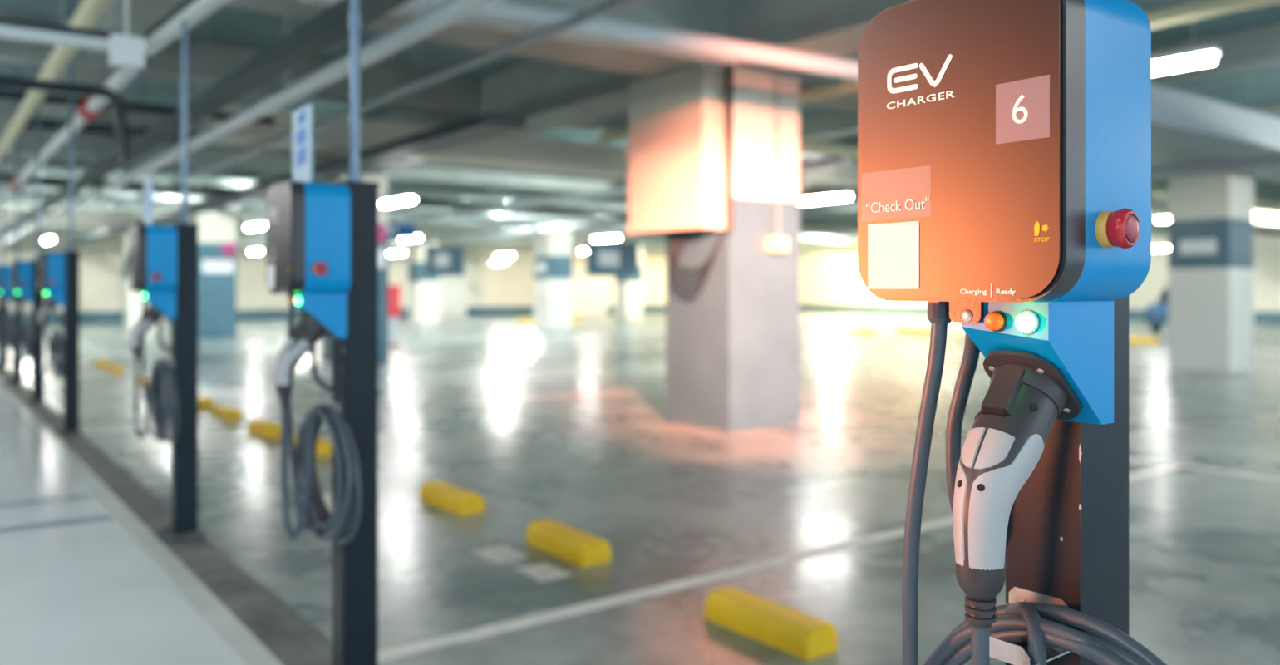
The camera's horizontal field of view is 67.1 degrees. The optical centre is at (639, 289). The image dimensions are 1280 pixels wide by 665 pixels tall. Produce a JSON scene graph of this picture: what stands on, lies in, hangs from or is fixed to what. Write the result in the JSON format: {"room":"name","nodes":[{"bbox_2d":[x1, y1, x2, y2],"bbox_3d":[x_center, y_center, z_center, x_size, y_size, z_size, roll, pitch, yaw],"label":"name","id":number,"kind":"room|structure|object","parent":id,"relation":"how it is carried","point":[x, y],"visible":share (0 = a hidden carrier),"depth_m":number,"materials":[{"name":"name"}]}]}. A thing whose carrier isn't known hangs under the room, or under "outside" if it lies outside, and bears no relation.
{"room":"indoor parking garage","nodes":[
{"label":"indoor parking garage","id":0,"kind":"room"},
{"bbox_2d":[0,388,245,664],"bbox_3d":[-15.747,1.462,10.041,14.955,0.230,59.000,0,0,-37],"label":"walkway","id":1,"kind":"structure","parent":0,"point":[86,593],"depth_m":4.39,"materials":[{"name":"white paint"}]},
{"bbox_2d":[0,493,96,507],"bbox_3d":[-9.565,1.346,1.847,14.955,0.001,0.130,0,0,-37],"label":"floor line","id":2,"kind":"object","parent":1,"relation":"on","point":[86,495],"depth_m":6.14,"materials":[{"name":"white paint"}]},
{"bbox_2d":[0,514,115,532],"bbox_3d":[-9.119,1.346,1.256,14.955,0.001,0.130,0,0,-37],"label":"floor line","id":3,"kind":"object","parent":1,"relation":"on","point":[4,529],"depth_m":5.55,"materials":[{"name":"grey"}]},
{"bbox_2d":[0,379,282,664],"bbox_3d":[-9.736,1.461,14.576,0.105,0.232,59.000,0,0,-37],"label":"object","id":4,"kind":"structure","parent":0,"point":[238,638],"depth_m":4.75,"materials":[{"name":"beige paint"}]},
{"bbox_2d":[0,371,332,664],"bbox_3d":[-9.612,1.462,14.670,0.205,0.230,59.000,0,0,-37],"label":"curb","id":5,"kind":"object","parent":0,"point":[290,640],"depth_m":4.61,"materials":[{"name":"concrete"}]},
{"bbox_2d":[0,156,9,372],"bbox_3d":[-10.502,-0.863,15.742,0.323,4.420,0.317,0,0,-37],"label":"station","id":6,"kind":"object","parent":5,"relation":"on","point":[3,350],"visible":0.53,"depth_m":15.79,"materials":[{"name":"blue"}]},
{"bbox_2d":[0,71,24,385],"bbox_3d":[-8.875,-0.863,13.586,0.323,4.420,0.317,0,0,-37],"label":"station","id":7,"kind":"object","parent":5,"relation":"on","point":[7,293],"visible":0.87,"depth_m":13.60,"materials":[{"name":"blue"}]},
{"bbox_2d":[0,292,11,348],"bbox_3d":[-8.896,0.427,13.497,0.215,0.792,0.472,0,0,-37],"label":"charging cable","id":8,"kind":"object","parent":7,"relation":"attached to","point":[5,324],"visible":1,"depth_m":13.47,"materials":[{"name":"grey rubber"}]},
{"bbox_2d":[11,65,46,404],"bbox_3d":[-7.189,-0.863,11.351,0.323,4.420,0.317,0,0,-37],"label":"station","id":9,"kind":"object","parent":5,"relation":"on","point":[24,273],"visible":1,"depth_m":11.36,"materials":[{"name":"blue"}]},
{"bbox_2d":[10,293,32,359],"bbox_3d":[-7.210,0.427,11.262,0.215,0.792,0.472,0,0,-37],"label":"charging cable","id":10,"kind":"object","parent":9,"relation":"attached to","point":[24,332],"visible":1,"depth_m":11.23,"materials":[{"name":"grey rubber"}]},
{"bbox_2d":[38,0,82,436],"bbox_3d":[-5.382,-0.863,8.957,0.323,4.420,0.317,0,0,-37],"label":"station","id":11,"kind":"object","parent":5,"relation":"on","point":[58,272],"visible":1,"depth_m":8.97,"materials":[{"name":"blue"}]},
{"bbox_2d":[37,294,64,379],"bbox_3d":[-5.403,0.427,8.867,0.215,0.792,0.472,0,0,-37],"label":"charging cable","id":12,"kind":"object","parent":11,"relation":"attached to","point":[56,349],"visible":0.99,"depth_m":8.84,"materials":[{"name":"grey rubber"}]},
{"bbox_2d":[44,290,64,305],"bbox_3d":[-5.406,0.080,8.911,0.156,0.155,0.122,0,0,-37],"label":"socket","id":13,"kind":"object","parent":11,"relation":"attached to","point":[57,297],"depth_m":8.87,"materials":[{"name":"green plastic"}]},
{"bbox_2d":[128,20,205,545],"bbox_3d":[-2.557,-0.059,5.213,0.323,2.812,0.317,0,0,-37],"label":"station","id":14,"kind":"object","parent":5,"relation":"on","point":[164,259],"visible":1,"depth_m":5.22,"materials":[{"name":"grey metal"}]},
{"bbox_2d":[144,177,152,224],"bbox_3d":[-2.627,-0.464,5.158,0.010,0.245,0.176,0,0,-37],"label":"sign","id":15,"kind":"object","parent":14,"relation":"on","point":[149,183],"visible":0.95,"depth_m":5.12,"materials":[{"name":"white plastic"}]},
{"bbox_2d":[130,297,179,443],"bbox_3d":[-2.578,0.427,5.123,0.215,0.792,0.472,0,0,-37],"label":"charging cable","id":16,"kind":"object","parent":14,"relation":"attached to","point":[159,386],"visible":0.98,"depth_m":5.09,"materials":[{"name":"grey rubber"}]},
{"bbox_2d":[141,291,176,318],"bbox_3d":[-2.582,0.080,5.167,0.156,0.155,0.122,0,0,-37],"label":"socket","id":17,"kind":"object","parent":14,"relation":"attached to","point":[162,303],"depth_m":5.13,"materials":[{"name":"blue plastic"}]},
{"bbox_2d":[265,0,379,664],"bbox_3d":[-1.027,-0.863,3.185,0.323,4.420,0.317,0,0,-37],"label":"station","id":18,"kind":"object","parent":5,"relation":"on","point":[322,238],"visible":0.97,"depth_m":3.19,"materials":[{"name":"grey"}]},
{"bbox_2d":[292,103,312,182],"bbox_3d":[-1.095,-0.464,3.126,0.010,0.245,0.176,0,0,-37],"label":"sign","id":19,"kind":"object","parent":18,"relation":"on","point":[302,117],"visible":0.95,"depth_m":3.10,"materials":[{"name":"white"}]},
{"bbox_2d":[289,293,346,337],"bbox_3d":[-1.052,0.080,3.139,0.156,0.155,0.122,0,0,-37],"label":"socket","id":20,"kind":"object","parent":18,"relation":"attached to","point":[326,312],"depth_m":3.10,"materials":[{"name":"blue plastic"}]},
{"bbox_2d":[275,301,361,545],"bbox_3d":[-1.048,0.427,3.095,0.215,0.792,0.472,0,0,-37],"label":"charging cable","id":21,"kind":"object","parent":18,"relation":"attached to","point":[302,337],"visible":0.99,"depth_m":3.06,"materials":[{"name":"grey rubber"}]},
{"bbox_2d":[857,0,1151,664],"bbox_3d":[0.483,-0.863,1.183,0.323,4.420,0.317,0,0,-37],"label":"station","id":22,"kind":"object","parent":5,"relation":"on","point":[1004,146],"visible":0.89,"depth_m":1.09,"materials":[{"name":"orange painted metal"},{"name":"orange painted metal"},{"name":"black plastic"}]},
{"bbox_2d":[949,300,1113,424],"bbox_3d":[0.459,0.080,1.137,0.156,0.155,0.122,0,0,-37],"label":"socket","id":23,"kind":"object","parent":22,"relation":"attached to","point":[1065,349],"depth_m":1.10,"materials":[{"name":"blue plastic"}]},
{"bbox_2d":[902,323,1167,664],"bbox_3d":[0.462,0.427,1.093,0.215,0.792,0.472,0,0,-37],"label":"charging cable","id":24,"kind":"object","parent":22,"relation":"attached to","point":[1006,440],"visible":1,"depth_m":1.08,"materials":[{"name":"grey plastic"}]},
{"bbox_2d":[1014,642,1070,664],"bbox_3d":[0.467,0.425,1.149,0.130,0.002,0.072,0,0,-37],"label":"bracket","id":25,"kind":"object","parent":22,"relation":"attached to","point":[1052,652],"depth_m":1.11,"materials":[{"name":"metal"}]},
{"bbox_2d":[0,226,665,312],"bbox_3d":[-15.024,-0.823,46.477,60.000,4.500,0.300,0,0,-37],"label":"wall","id":26,"kind":"structure","parent":0,"point":[509,283],"depth_m":44.89,"materials":[{"name":"beige paint"}]},
{"bbox_2d":[7,304,665,324],"bbox_3d":[-15.315,1.177,46.032,59.000,0.500,0.060,0,0,-37],"label":"baseboard","id":27,"kind":"structure","parent":26,"relation":"attached to","point":[106,317],"depth_m":44.72,"materials":[{"name":"blue stone"}]},
{"bbox_2d":[438,270,467,316],"bbox_3d":[-10.078,0.227,49.883,2.600,2.400,0.100,0,0,-37],"label":"service door","id":28,"kind":"structure","parent":26,"relation":"in","point":[452,289],"depth_m":50.12,"materials":[{"name":"white paint"}]},
{"bbox_2d":[571,271,606,314],"bbox_3d":[-2.894,0.227,55.304,2.600,2.400,0.100,0,0,-37],"label":"service door","id":29,"kind":"structure","parent":26,"relation":"in","point":[588,292],"depth_m":55.23,"materials":[{"name":"white paint"}]},
{"bbox_2d":[0,0,1279,201],"bbox_3d":[2.232,-3.198,23.607,60.000,0.250,59.000,0,0,-37],"label":"ceiling","id":30,"kind":"structure","parent":0,"point":[225,24],"depth_m":12.95,"materials":[{"name":"grey concrete"}]},
{"bbox_2d":[0,0,111,161],"bbox_3d":[-13.119,-2.405,18.914,0.130,1.336,42.000,0,0,-37],"label":"ceiling pipe","id":31,"kind":"object","parent":30,"relation":"hanging from","point":[89,12],"visible":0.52,"depth_m":7.71,"materials":[{"name":"cream yellow paint"},{"name":"painted steel"}]},
{"bbox_2d":[0,75,130,162],"bbox_3d":[-5.559,-2.024,6.324,3.948,2.098,0.125,0,0,-33],"label":"ceiling pipe","id":32,"kind":"object","parent":30,"relation":"hanging from","point":[117,104],"visible":1,"depth_m":7.26,"materials":[{"name":"black plastic"},{"name":"black rubber"}]},
{"bbox_2d":[0,4,137,205],"bbox_3d":[-14.616,-2.310,21.480,0.110,1.527,36.100,0,0,-37],"label":"ceiling pipe","id":33,"kind":"object","parent":30,"relation":"hanging from","point":[122,76],"visible":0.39,"depth_m":9.49,"materials":[{"name":"grey metal"}]},
{"bbox_2d":[77,95,103,121],"bbox_3d":[-4.889,-1.655,8.588,0.180,0.290,0.300,0,0,-37],"label":"pipe coupling","id":34,"kind":"object","parent":33,"relation":"on","point":[83,112],"visible":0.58,"depth_m":8.50,"materials":[{"name":"red paint"}]},
{"bbox_2d":[0,0,182,173],"bbox_3d":[-8.802,-2.883,14.655,0.400,0.420,58.000,0,0,-37],"label":"ceiling beam","id":35,"kind":"structure","parent":30,"relation":"attached to","point":[143,14],"depth_m":9.96,"materials":[{"name":"grey concrete"}]},
{"bbox_2d":[0,0,229,55],"bbox_3d":[-3.797,-2.272,4.995,4.905,1.603,2.136,0,0,-1],"label":"pipe","id":36,"kind":"object","parent":30,"relation":"hanging from","point":[169,28],"visible":0.82,"depth_m":5.68,"materials":[{"name":"grey metal"}]},
{"bbox_2d":[108,0,144,70],"bbox_3d":[-2.996,-2.187,5.631,0.170,1.773,0.120,0,0,-37],"label":"junction box","id":37,"kind":"object","parent":30,"relation":"hanging from","point":[125,51],"visible":1,"depth_m":5.60,"materials":[{"name":"white metal"}]},
{"bbox_2d":[0,83,275,125],"bbox_3d":[-8.226,-2.527,8.826,9.500,1.092,0.100,0,0,-37],"label":"ceiling pipe","id":38,"kind":"object","parent":30,"relation":"hanging from","point":[4,94],"visible":0.63,"depth_m":10.73,"materials":[{"name":"grey metal"}]},
{"bbox_2d":[0,0,410,237],"bbox_3d":[-10.812,-2.414,18.149,0.240,1.318,46.000,0,0,-37],"label":"cable tray","id":39,"kind":"object","parent":30,"relation":"hanging from","point":[329,27],"visible":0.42,"depth_m":8.23,"materials":[{"name":"grey metal"}]},
{"bbox_2d":[0,0,499,246],"bbox_3d":[-11.696,-2.281,19.486,0.124,1.583,42.800,0,0,-37],"label":"ceiling pipe","id":40,"kind":"object","parent":30,"relation":"hanging from","point":[449,12],"visible":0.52,"depth_m":7.28,"materials":[{"name":"grey metal"}]},
{"bbox_2d":[63,40,525,246],"bbox_3d":[-11.970,-2.397,24.166,0.500,1.353,35.000,0,0,-37],"label":"cable tray","id":41,"kind":"object","parent":30,"relation":"hanging from","point":[483,125],"visible":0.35,"depth_m":12.69,"materials":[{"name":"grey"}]},
{"bbox_2d":[107,0,642,211],"bbox_3d":[-5.589,-2.467,13.634,0.080,1.212,23.500,0,0,-37],"label":"ceiling pipe","id":42,"kind":"object","parent":30,"relation":"hanging from","point":[611,6],"visible":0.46,"depth_m":8.47,"materials":[{"name":"silver metal"}]},
{"bbox_2d":[379,165,416,206],"bbox_3d":[-4.170,-2.272,16.584,0.140,1.603,1.240,0,0,-37],"label":"tube light","id":43,"kind":"object","parent":30,"relation":"hanging from","point":[407,198],"visible":0.72,"depth_m":16.39,"materials":[{"name":"white paint"}]},
{"bbox_2d":[380,197,414,206],"bbox_3d":[-4.170,-1.500,16.584,0.120,0.060,1.160,0,0,-37],"label":"diffuser","id":44,"kind":"object","parent":43,"relation":"attached to","point":[388,201],"depth_m":16.54,"materials":[{"name":"white plastic"}]},
{"bbox_2d":[388,192,415,239],"bbox_3d":[-6.611,-2.211,25.697,1.300,1.725,0.090,0,0,-37],"label":"hanging sign","id":45,"kind":"object","parent":30,"relation":"hanging from","point":[407,231],"visible":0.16,"depth_m":25.85,"materials":[{"name":"blue"}]},
{"bbox_2d":[0,204,857,253],"bbox_3d":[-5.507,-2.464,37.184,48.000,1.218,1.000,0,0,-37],"label":"ceiling beam","id":46,"kind":"structure","parent":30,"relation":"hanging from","point":[89,219],"depth_m":35.15,"materials":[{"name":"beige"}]},
{"bbox_2d":[0,154,857,221],"bbox_3d":[-2.097,-2.843,28.514,59.000,0.500,0.450,0,0,-37],"label":"ceiling beam","id":47,"kind":"structure","parent":30,"relation":"attached to","point":[56,163],"depth_m":25.20,"materials":[{"name":"grey concrete"}]},
{"bbox_2d":[0,170,857,231],"bbox_3d":[1.118,-2.546,28.403,48.000,1.053,0.700,0,0,-37],"label":"ceiling beam","id":48,"kind":"structure","parent":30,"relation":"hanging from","point":[45,180],"depth_m":23.33,"materials":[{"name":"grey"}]},
{"bbox_2d":[0,171,857,241],"bbox_3d":[-5.636,-2.663,33.204,59.000,0.860,0.800,0,0,-37],"label":"ceiling beam","id":49,"kind":"structure","parent":30,"relation":"attached to","point":[9,200],"depth_m":28.39,"materials":[{"name":"grey concrete"}]},
{"bbox_2d":[0,180,857,238],"bbox_3d":[-0.448,-2.513,30.479,48.000,1.120,0.200,0,0,-37],"label":"ceiling pipe","id":50,"kind":"object","parent":30,"relation":"hanging from","point":[22,194],"visible":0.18,"depth_m":25.88,"materials":[{"name":"white paint"}]},
{"bbox_2d":[425,192,463,275],"bbox_3d":[-5.313,-1.723,26.301,1.100,2.700,0.090,0,0,-37],"label":"hanging sign","id":51,"kind":"object","parent":30,"relation":"hanging from","point":[440,260],"visible":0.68,"depth_m":26.25,"materials":[{"name":"blue metal"}]},
{"bbox_2d":[209,104,813,190],"bbox_3d":[-1.206,-2.511,15.877,10.800,1.123,0.900,0,0,-37],"label":"ceiling beam","id":52,"kind":"structure","parent":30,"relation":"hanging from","point":[524,154],"depth_m":14.48,"materials":[{"name":"beige concrete"}]},
{"bbox_2d":[121,0,913,235],"bbox_3d":[-4.643,-2.703,17.793,0.800,0.780,58.000,0,0,-37],"label":"ceiling beam","id":53,"kind":"structure","parent":30,"relation":"attached to","point":[550,95],"depth_m":11.82,"materials":[{"name":"grey concrete"}]},
{"bbox_2d":[300,0,739,64],"bbox_3d":[-0.753,-2.557,7.888,3.913,1.032,0.120,0,0,-33],"label":"ceiling pipe","id":54,"kind":"object","parent":30,"relation":"hanging from","point":[403,12],"visible":0.2,"depth_m":7.92,"materials":[{"name":"white paint"}]},
{"bbox_2d":[236,131,850,246],"bbox_3d":[-7.659,-2.397,27.418,0.160,1.351,35.000,0,0,-37],"label":"ceiling pipe","id":55,"kind":"object","parent":30,"relation":"hanging from","point":[826,162],"visible":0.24,"depth_m":19.72,"materials":[{"name":"white paint"}]},
{"bbox_2d":[0,9,1168,187],"bbox_3d":[4.588,-2.843,19.653,59.000,0.500,0.450,0,0,-37],"label":"ceiling beam","id":56,"kind":"structure","parent":30,"relation":"attached to","point":[453,95],"depth_m":12.57,"materials":[{"name":"grey concrete"}]},
{"bbox_2d":[0,98,1168,236],"bbox_3d":[1.110,-2.663,24.263,59.000,0.860,0.800,0,0,-37],"label":"ceiling beam","id":57,"kind":"structure","parent":30,"relation":"attached to","point":[82,148],"depth_m":17.92,"materials":[{"name":"grey concrete"}]},
{"bbox_2d":[585,199,639,276],"bbox_3d":[-0.733,-1.710,26.374,1.700,2.725,0.090,0,0,-37],"label":"hanging sign","id":58,"kind":"object","parent":30,"relation":"hanging from","point":[603,258],"visible":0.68,"depth_m":26.30,"materials":[{"name":"blue metal"}]},
{"bbox_2d":[399,0,857,79],"bbox_3d":[2.564,-2.485,9.137,9.941,1.176,0.170,0,0,-32],"label":"ceiling pipe","id":59,"kind":"object","parent":30,"relation":"hanging from","point":[506,12],"visible":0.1,"depth_m":7.59,"materials":[{"name":"white metal"}]},
{"bbox_2d":[8,114,1279,236],"bbox_3d":[8.369,-2.551,24.604,41.000,1.043,0.600,0,0,-37],"label":"cable tray","id":60,"kind":"object","parent":30,"relation":"hanging from","point":[92,130],"visible":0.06,"depth_m":13.90,"materials":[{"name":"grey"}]},
{"bbox_2d":[221,0,1279,182],"bbox_3d":[7.765,-2.663,15.443,59.000,0.860,0.800,0,0,-37],"label":"ceiling beam","id":61,"kind":"structure","parent":30,"relation":"attached to","point":[706,17],"depth_m":9.25,"materials":[{"name":"grey concrete"}]},
{"bbox_2d":[799,108,852,203],"bbox_3d":[3.027,-2.272,16.127,0.140,1.603,1.240,0,0,-37],"label":"tube light","id":62,"kind":"object","parent":30,"relation":"hanging from","point":[843,194],"visible":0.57,"depth_m":15.97,"materials":[{"name":"white plastic"}]},
{"bbox_2d":[799,194,850,203],"bbox_3d":[3.027,-1.500,16.127,0.120,0.060,1.160,0,0,-37],"label":"diffuser","id":63,"kind":"object","parent":62,"relation":"attached to","point":[814,198],"depth_m":16.04,"materials":[{"name":"white plastic"}]},
{"bbox_2d":[388,133,1279,246],"bbox_3d":[-1.596,-2.353,26.355,0.180,1.441,44.000,0,0,-37],"label":"ceiling pipe","id":64,"kind":"object","parent":30,"relation":"hanging from","point":[1268,161],"visible":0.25,"depth_m":18.89,"materials":[{"name":"silver metal"}]},
{"bbox_2d":[388,104,1279,241],"bbox_3d":[4.609,-2.703,24.773,0.800,0.780,58.000,0,0,-37],"label":"ceiling beam","id":65,"kind":"structure","parent":30,"relation":"attached to","point":[1273,110],"depth_m":32.06,"materials":[{"name":"grey concrete"}]},
{"bbox_2d":[401,23,1279,200],"bbox_3d":[-0.021,-2.883,21.280,0.400,0.420,58.000,0,0,-37],"label":"ceiling beam","id":66,"kind":"structure","parent":30,"relation":"attached to","point":[1256,47],"depth_m":11.87,"materials":[{"name":"grey concrete"}]},
{"bbox_2d":[571,178,1279,248],"bbox_3d":[13.868,-2.703,31.760,0.800,0.780,58.000,0,0,-37],"label":"ceiling beam","id":67,"kind":"structure","parent":30,"relation":"attached to","point":[1269,190],"depth_m":26.80,"materials":[{"name":"grey concrete"}]},
{"bbox_2d":[595,0,1279,144],"bbox_3d":[3.335,-2.582,8.780,0.140,0.981,13.000,0,0,-37],"label":"ceiling pipe","id":68,"kind":"object","parent":30,"relation":"hanging from","point":[1201,9],"visible":0.2,"depth_m":7.59,"materials":[{"name":"beige"}]},
{"bbox_2d":[799,157,1279,229],"bbox_3d":[13.307,-2.514,25.198,32.400,1.118,0.800,0,0,-37],"label":"ceiling beam","id":69,"kind":"structure","parent":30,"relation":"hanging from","point":[831,177],"depth_m":17.80,"materials":[{"name":"beige"}]},
{"bbox_2d":[799,110,1279,211],"bbox_3d":[12.600,-2.438,20.657,27.000,1.270,0.200,0,0,-37],"label":"ceiling pipe","id":70,"kind":"object","parent":30,"relation":"hanging from","point":[809,146],"visible":0.09,"depth_m":13.15,"materials":[{"name":"beige"}]},
{"bbox_2d":[799,106,1279,213],"bbox_3d":[14.292,-2.551,23.561,32.800,1.043,0.360,0,0,-37],"label":"cable tray","id":71,"kind":"object","parent":30,"relation":"hanging from","point":[801,155],"visible":0.11,"depth_m":15.46,"materials":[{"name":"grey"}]},
{"bbox_2d":[1151,0,1220,73],"bbox_3d":[4.101,-2.571,7.980,0.140,1.603,1.240,0,0,-37],"label":"tube light","id":72,"kind":"object","parent":30,"relation":"hanging from","point":[1202,56],"visible":0.41,"depth_m":7.62,"materials":[{"name":"white plastic"}]},
{"bbox_2d":[1151,53,1214,73],"bbox_3d":[4.101,-1.800,7.980,0.120,0.060,1.160,0,0,-37],"label":"diffuser","id":73,"kind":"object","parent":72,"relation":"attached to","point":[1186,60],"depth_m":7.65,"materials":[{"name":"white plastic"}]},
{"bbox_2d":[1151,69,1279,170],"bbox_3d":[16.823,-2.471,19.709,33.400,1.203,0.900,0,0,-37],"label":"ceiling beam","id":74,"kind":"structure","parent":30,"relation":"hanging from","point":[1181,121],"depth_m":11.96,"materials":[{"name":"grey concrete"}]},
{"bbox_2d":[7,311,1279,664],"bbox_3d":[8.219,1.527,28.124,45.000,0.200,59.000,0,0,-37],"label":"floor","id":75,"kind":"structure","parent":0,"point":[671,502],"depth_m":6.97,"materials":[{"name":"concrete"}]},
{"bbox_2d":[123,232,157,327],"bbox_3d":[-19.099,-0.403,36.951,1.008,3.660,1.008,0,0,-37],"label":"concrete column","id":76,"kind":"structure","parent":75,"relation":"on","point":[132,300],"depth_m":36.47,"materials":[{"name":"beige paint"}]},
{"bbox_2d":[191,211,236,339],"bbox_3d":[-12.416,-0.403,28.072,1.034,3.660,1.034,0,0,-37],"label":"concrete column","id":77,"kind":"structure","parent":75,"relation":"on","point":[217,229],"depth_m":27.67,"materials":[{"name":"beige paint"}]},
{"bbox_2d":[211,403,241,420],"bbox_3d":[-4.601,1.369,10.747,0.170,0.115,0.600,0,0,-37],"label":"wheel stop","id":78,"kind":"object","parent":75,"relation":"on","point":[224,411],"visible":1,"depth_m":10.55,"materials":[{"name":"yellow concrete"}]},
{"bbox_2d":[247,418,280,438],"bbox_3d":[-3.706,1.369,9.543,0.170,0.115,0.600,0,0,-37],"label":"wheel stop","id":79,"kind":"object","parent":75,"relation":"on","point":[263,427],"visible":0.9,"depth_m":9.38,"materials":[{"name":"yellow concrete"}]},
{"bbox_2d":[293,433,332,456],"bbox_3d":[-2.899,1.369,8.524,0.170,0.115,0.600,0,0,-36],"label":"wheel stop","id":80,"kind":"object","parent":75,"relation":"on","point":[324,447],"visible":0.35,"depth_m":8.30,"materials":[{"name":"yellow concrete"}]},
{"bbox_2d":[320,174,388,362],"bbox_3d":[-5.670,-0.403,19.131,1.034,3.660,1.034,0,0,-37],"label":"concrete column","id":81,"kind":"structure","parent":75,"relation":"on","point":[383,234],"depth_m":18.98,"materials":[{"name":"beige paint"}]},
{"bbox_2d":[82,389,638,433],"bbox_3d":[-2.816,1.426,11.593,6.930,0.004,0.100,0,0,-37],"label":"parking line","id":82,"kind":"object","parent":75,"relation":"on","point":[623,390],"visible":0.64,"depth_m":11.68,"materials":[{"name":"white paint"}]},
{"bbox_2d":[388,285,400,334],"bbox_3d":[-7.913,0.652,30.327,0.700,1.550,0.350,0,0,-37],"label":"cabinet","id":83,"kind":"object","parent":75,"relation":"on","point":[394,290],"visible":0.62,"depth_m":30.32,"materials":[{"name":"red paint"}]},
{"bbox_2d":[408,242,438,320],"bbox_3d":[-9.847,-0.403,43.932,1.008,3.660,1.008,0,0,-37],"label":"concrete column","id":84,"kind":"structure","parent":75,"relation":"on","point":[423,288],"depth_m":43.53,"materials":[{"name":"beige paint"}]},
{"bbox_2d":[419,480,484,516],"bbox_3d":[-1.244,1.369,6.364,0.170,0.115,0.600,0,0,-38],"label":"wheel stop","id":85,"kind":"object","parent":75,"relation":"on","point":[455,499],"visible":1,"depth_m":6.23,"materials":[{"name":"yellow concrete"}]},
{"bbox_2d":[471,545,531,563],"bbox_3d":[-0.751,1.426,5.196,0.200,0.004,0.300,0,0,-37],"label":"paint patch","id":86,"kind":"object","parent":75,"relation":"on","point":[500,553],"visible":1,"depth_m":5.19,"materials":[{"name":"white paint"}]},
{"bbox_2d":[514,562,571,581],"bbox_3d":[-0.490,1.426,4.867,0.180,0.004,0.260,0,0,-37],"label":"paint patch","id":87,"kind":"object","parent":75,"relation":"on","point":[540,572],"visible":1,"depth_m":4.86,"materials":[{"name":"white paint"}]},
{"bbox_2d":[533,230,571,329],"bbox_3d":[-3.172,-0.403,35.063,1.034,3.660,1.008,0,0,-37],"label":"concrete column","id":88,"kind":"structure","parent":75,"relation":"on","point":[553,250],"depth_m":34.70,"materials":[{"name":"beige paint"}]},
{"bbox_2d":[526,518,610,567],"bbox_3d":[-0.395,1.369,5.239,0.170,0.115,0.600,0,0,-36],"label":"wheel stop","id":89,"kind":"object","parent":75,"relation":"on","point":[583,549],"visible":1,"depth_m":5.12,"materials":[{"name":"yellow rubber"}]},
{"bbox_2d":[615,246,642,316],"bbox_3d":[-0.587,-0.403,50.919,1.008,3.660,1.008,0,0,-37],"label":"concrete column","id":90,"kind":"structure","parent":75,"relation":"on","point":[628,289],"depth_m":50.58,"materials":[{"name":"beige paint"}]},
{"bbox_2d":[665,66,799,432],"bbox_3d":[0.988,-0.403,10.329,1.008,3.660,1.008,0,0,-37],"label":"concrete column","id":91,"kind":"structure","parent":75,"relation":"on","point":[732,348],"depth_m":9.95,"materials":[{"name":"light grey paint"},{"name":"cream paint"}]},
{"bbox_2d":[625,63,726,234],"bbox_3d":[0.359,-1.413,10.055,0.325,1.620,1.260,0,0,-37],"label":"duct","id":92,"kind":"object","parent":91,"relation":"attached to","point":[676,150],"visible":0.9,"depth_m":9.81,"materials":[{"name":"beige"}]},
{"bbox_2d":[669,229,723,298],"bbox_3d":[0.558,-0.259,9.942,0.091,0.701,0.827,0,0,-38],"label":"wire bundle","id":93,"kind":"object","parent":92,"relation":"hanging from","point":[709,263],"visible":1,"depth_m":10.00,"materials":[{"name":"grey rubber"}]},
{"bbox_2d":[726,64,733,231],"bbox_3d":[0.888,-1.398,9.565,0.070,1.650,0.070,0,0,-37],"label":"drain pipe","id":94,"kind":"object","parent":91,"relation":"attached to","point":[729,66],"visible":0.98,"depth_m":9.54,"materials":[{"name":"grey"}]},
{"bbox_2d":[766,72,787,251],"bbox_3d":[1.416,-1.313,9.944,0.200,1.840,0.110,0,0,-37],"label":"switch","id":95,"kind":"object","parent":91,"relation":"attached to","point":[778,243],"visible":1,"depth_m":9.93,"materials":[{"name":"silver metal"}]},
{"bbox_2d":[704,585,837,660],"bbox_3d":[0.530,1.369,3.995,0.170,0.115,0.600,0,0,-37],"label":"wheel stop","id":96,"kind":"object","parent":75,"relation":"on","point":[806,637],"visible":1,"depth_m":3.90,"materials":[{"name":"yellow rubber"}]},
{"bbox_2d":[378,464,1185,662],"bbox_3d":[1.611,1.426,5.726,6.930,0.004,0.100,0,0,-37],"label":"parking line","id":97,"kind":"object","parent":75,"relation":"on","point":[394,652],"visible":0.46,"depth_m":4.50,"materials":[{"name":"white paint"}]},
{"bbox_2d":[829,327,875,334],"bbox_3d":[6.909,1.358,31.520,0.170,0.138,1.800,0,0,-36],"label":"wheel stop","id":98,"kind":"object","parent":75,"relation":"on","point":[831,329],"visible":1,"depth_m":31.40,"materials":[{"name":"yellow rubber"}]},
{"bbox_2d":[1144,287,1168,332],"bbox_3d":[18.746,0.692,32.434,4.500,1.470,1.800,0,0,-43],"label":"parked car","id":99,"kind":"object","parent":75,"relation":"on","point":[1156,314],"visible":0.25,"depth_m":31.48,"materials":[{"name":"blue paint"}]},
{"bbox_2d":[1128,457,1279,480],"bbox_3d":[6.696,1.426,4.739,0.100,0.004,11.500,0,0,-37],"label":"parking line","id":100,"kind":"object","parent":75,"relation":"on","point":[1129,458],"visible":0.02,"depth_m":7.64,"materials":[{"name":"white paint"}]},
{"bbox_2d":[1168,169,1253,372],"bbox_3d":[10.230,-0.403,17.302,1.034,3.660,1.008,0,0,-37],"label":"concrete column","id":101,"kind":"structure","parent":75,"relation":"on","point":[1211,215],"depth_m":16.96,"materials":[{"name":"beige paint"}]},
{"bbox_2d":[799,226,1279,311],"bbox_3d":[25.802,-0.823,40.765,0.300,4.500,58.000,0,0,-37],"label":"wall","id":102,"kind":"structure","parent":0,"point":[826,278],"depth_m":54.16,"materials":[{"name":"beige paint"}]},
{"bbox_2d":[799,304,1279,324],"bbox_3d":[25.677,1.177,40.632,0.060,0.500,57.940,0,0,-37],"label":"baseboard","id":103,"kind":"structure","parent":102,"relation":"attached to","point":[1273,317],"depth_m":55.32,"materials":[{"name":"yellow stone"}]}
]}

